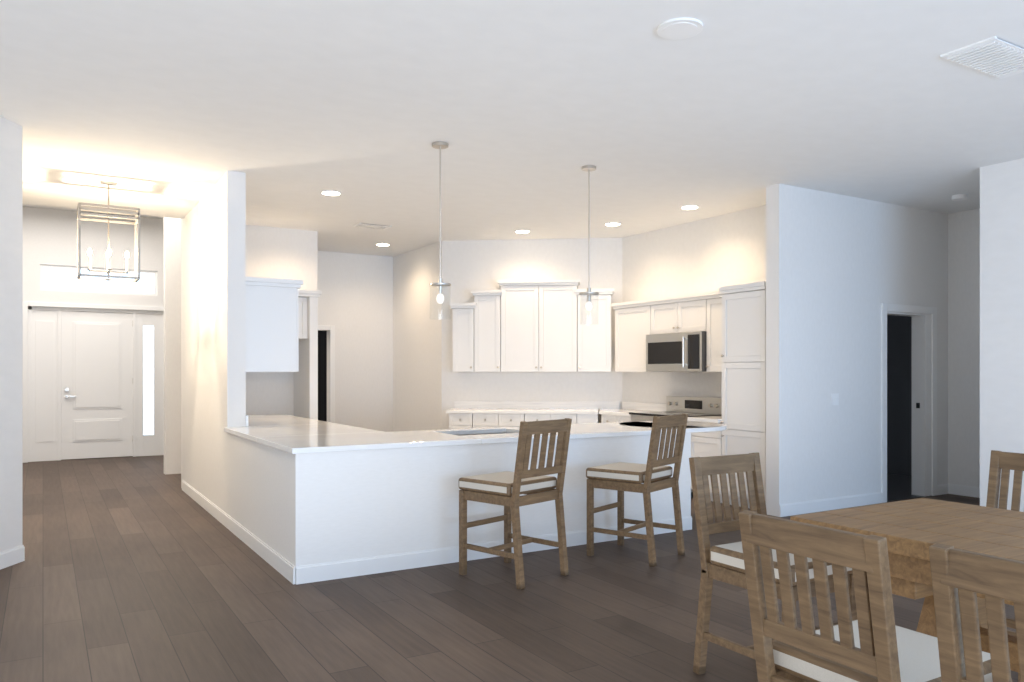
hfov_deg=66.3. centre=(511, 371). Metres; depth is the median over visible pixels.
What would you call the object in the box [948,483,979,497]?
baseboard
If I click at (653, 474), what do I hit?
counter stool
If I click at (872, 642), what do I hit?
dining chair
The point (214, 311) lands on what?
wall
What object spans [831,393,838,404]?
light switch
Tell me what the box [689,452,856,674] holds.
dining chair
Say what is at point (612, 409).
countertop
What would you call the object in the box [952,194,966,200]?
smoke detector
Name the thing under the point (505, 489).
counter stool
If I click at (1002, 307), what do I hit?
wall
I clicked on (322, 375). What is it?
doorway
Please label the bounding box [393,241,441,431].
wall
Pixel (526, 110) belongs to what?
ceiling
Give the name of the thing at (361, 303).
wall
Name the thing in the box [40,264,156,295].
window
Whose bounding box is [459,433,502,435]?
sink basin
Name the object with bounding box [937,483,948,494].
baseboard
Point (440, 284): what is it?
pendant light
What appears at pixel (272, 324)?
upper cabinet
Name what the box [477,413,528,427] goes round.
base cabinet
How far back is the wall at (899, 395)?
10.66 m
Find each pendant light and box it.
[429,141,450,319]
[579,165,598,324]
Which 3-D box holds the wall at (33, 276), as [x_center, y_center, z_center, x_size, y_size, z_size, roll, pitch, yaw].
[-7.462,-1.475,12.234,0.160,0.410,0.160,0,0,-31]
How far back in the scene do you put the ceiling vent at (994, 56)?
4.49 m
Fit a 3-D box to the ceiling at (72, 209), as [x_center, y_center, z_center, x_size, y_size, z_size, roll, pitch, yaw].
[-9.335,-2.775,10.729,11.000,0.450,8.000,0,0,-31]
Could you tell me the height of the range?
1.100 m
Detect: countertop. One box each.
[224,414,726,453]
[446,401,619,413]
[599,401,721,422]
[600,409,629,410]
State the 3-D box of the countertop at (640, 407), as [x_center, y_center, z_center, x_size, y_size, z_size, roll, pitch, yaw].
[1.842,0.470,9.435,0.640,0.140,2.360,0,0,-31]
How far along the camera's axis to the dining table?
2.81 m
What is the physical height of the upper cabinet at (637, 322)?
0.895 m
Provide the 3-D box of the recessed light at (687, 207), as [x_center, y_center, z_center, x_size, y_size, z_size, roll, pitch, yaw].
[1.960,-1.815,8.643,0.210,0.010,0.210,0,0,-31]
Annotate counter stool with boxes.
[459,418,571,588]
[586,413,687,566]
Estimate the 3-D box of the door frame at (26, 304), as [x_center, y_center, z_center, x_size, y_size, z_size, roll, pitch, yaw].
[-6.631,0.155,12.627,2.130,2.490,0.017,0,0,-31]
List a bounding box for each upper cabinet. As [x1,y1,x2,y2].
[246,277,302,371]
[449,279,613,371]
[611,291,722,371]
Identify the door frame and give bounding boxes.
[23,301,163,462]
[318,325,334,422]
[881,303,936,502]
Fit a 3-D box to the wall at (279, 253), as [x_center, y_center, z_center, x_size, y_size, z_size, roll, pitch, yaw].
[-3.254,-0.600,9.800,1.620,4.000,0.160,0,0,-31]
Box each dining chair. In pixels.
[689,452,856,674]
[739,510,992,681]
[929,543,1023,681]
[986,450,1023,681]
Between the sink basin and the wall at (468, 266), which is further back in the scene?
the wall at (468, 266)
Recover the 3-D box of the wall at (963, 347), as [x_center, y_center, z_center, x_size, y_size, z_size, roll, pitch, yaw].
[5.455,-0.600,8.469,0.160,4.000,1.730,0,0,-31]
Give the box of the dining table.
[790,498,1023,680]
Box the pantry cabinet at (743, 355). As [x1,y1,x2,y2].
[719,281,765,507]
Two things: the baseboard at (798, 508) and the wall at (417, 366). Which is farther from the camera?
the wall at (417, 366)
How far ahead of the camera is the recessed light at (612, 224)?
9.62 m
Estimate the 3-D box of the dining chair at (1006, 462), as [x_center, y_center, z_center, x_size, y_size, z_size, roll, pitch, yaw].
[2.323,0.900,3.663,0.593,1.004,0.448,0,0,-31]
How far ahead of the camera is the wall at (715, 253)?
9.54 m
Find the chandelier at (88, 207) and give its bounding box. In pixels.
[77,181,139,281]
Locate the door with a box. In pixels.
[28,306,163,461]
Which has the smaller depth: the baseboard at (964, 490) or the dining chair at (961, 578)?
the dining chair at (961, 578)
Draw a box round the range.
[629,396,721,496]
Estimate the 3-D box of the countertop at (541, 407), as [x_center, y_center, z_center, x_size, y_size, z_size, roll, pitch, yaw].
[0.300,0.470,10.432,2.270,0.140,0.640,0,0,6]
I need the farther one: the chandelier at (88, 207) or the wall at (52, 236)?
the wall at (52, 236)
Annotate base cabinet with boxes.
[449,413,476,434]
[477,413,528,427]
[529,414,576,423]
[601,414,721,502]
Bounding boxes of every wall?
[0,116,22,551]
[23,207,163,310]
[28,263,39,289]
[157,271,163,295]
[164,217,392,474]
[181,219,317,487]
[183,171,289,561]
[290,184,947,583]
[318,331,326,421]
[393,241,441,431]
[442,238,621,429]
[622,205,765,403]
[887,315,911,475]
[948,208,979,486]
[980,158,1023,511]
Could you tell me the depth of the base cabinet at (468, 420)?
10.25 m
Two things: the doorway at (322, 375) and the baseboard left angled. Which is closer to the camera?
the baseboard left angled
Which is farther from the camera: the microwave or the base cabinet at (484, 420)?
the base cabinet at (484, 420)
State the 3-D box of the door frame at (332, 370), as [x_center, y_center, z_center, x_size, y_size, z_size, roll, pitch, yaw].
[-3.108,0.350,11.648,0.970,2.100,0.017,0,0,-31]
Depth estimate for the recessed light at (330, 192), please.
7.94 m
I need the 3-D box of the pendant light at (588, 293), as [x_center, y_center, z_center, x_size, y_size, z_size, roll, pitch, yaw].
[0.683,-1.120,6.959,0.174,1.400,0.174,0,0,-31]
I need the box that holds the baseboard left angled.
[0,545,24,569]
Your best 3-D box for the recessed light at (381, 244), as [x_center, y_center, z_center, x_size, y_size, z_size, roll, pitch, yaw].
[-1.843,-1.815,11.180,0.210,0.010,0.210,0,0,-31]
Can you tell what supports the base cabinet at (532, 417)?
on the floor
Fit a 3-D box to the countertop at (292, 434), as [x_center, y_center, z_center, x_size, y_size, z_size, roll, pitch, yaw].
[-0.671,0.469,8.001,4.265,0.138,4.140,0,0,-31]
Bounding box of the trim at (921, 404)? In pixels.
[887,312,930,495]
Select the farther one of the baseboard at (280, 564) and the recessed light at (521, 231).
the recessed light at (521, 231)
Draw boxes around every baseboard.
[182,480,294,583]
[296,516,691,584]
[779,492,881,516]
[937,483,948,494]
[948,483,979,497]
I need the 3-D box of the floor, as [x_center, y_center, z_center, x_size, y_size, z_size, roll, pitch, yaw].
[-0.507,1.449,6.689,22.000,0.102,24.000,0,0,-31]
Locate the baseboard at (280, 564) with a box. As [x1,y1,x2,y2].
[182,480,294,583]
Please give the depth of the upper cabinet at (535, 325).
10.42 m
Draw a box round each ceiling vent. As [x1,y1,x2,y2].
[353,223,391,229]
[940,36,1023,78]
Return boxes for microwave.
[646,331,706,371]
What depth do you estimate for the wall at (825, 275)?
7.67 m
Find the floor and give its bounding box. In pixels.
[0,455,1017,681]
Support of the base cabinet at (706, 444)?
on the floor
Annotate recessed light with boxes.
[320,190,341,195]
[375,243,389,245]
[514,230,529,232]
[604,222,620,225]
[680,205,698,209]
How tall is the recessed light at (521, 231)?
0.010 m
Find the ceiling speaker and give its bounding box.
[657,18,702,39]
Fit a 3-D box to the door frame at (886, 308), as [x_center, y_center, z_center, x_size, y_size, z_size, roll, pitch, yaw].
[4.386,0.333,8.639,1.010,2.135,0.017,0,0,-31]
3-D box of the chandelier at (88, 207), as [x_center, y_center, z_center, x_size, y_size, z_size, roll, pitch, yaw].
[-3.871,-1.355,7.519,0.520,0.930,0.320,0,0,-31]
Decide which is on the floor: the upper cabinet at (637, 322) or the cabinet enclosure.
the cabinet enclosure
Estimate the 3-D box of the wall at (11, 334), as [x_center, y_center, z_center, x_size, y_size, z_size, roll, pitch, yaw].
[-3.874,-0.600,1.317,0.160,4.000,9.000,0,0,2]
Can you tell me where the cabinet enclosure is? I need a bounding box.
[294,290,321,419]
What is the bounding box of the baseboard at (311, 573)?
[296,516,691,584]
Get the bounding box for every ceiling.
[0,0,1023,256]
[23,204,163,219]

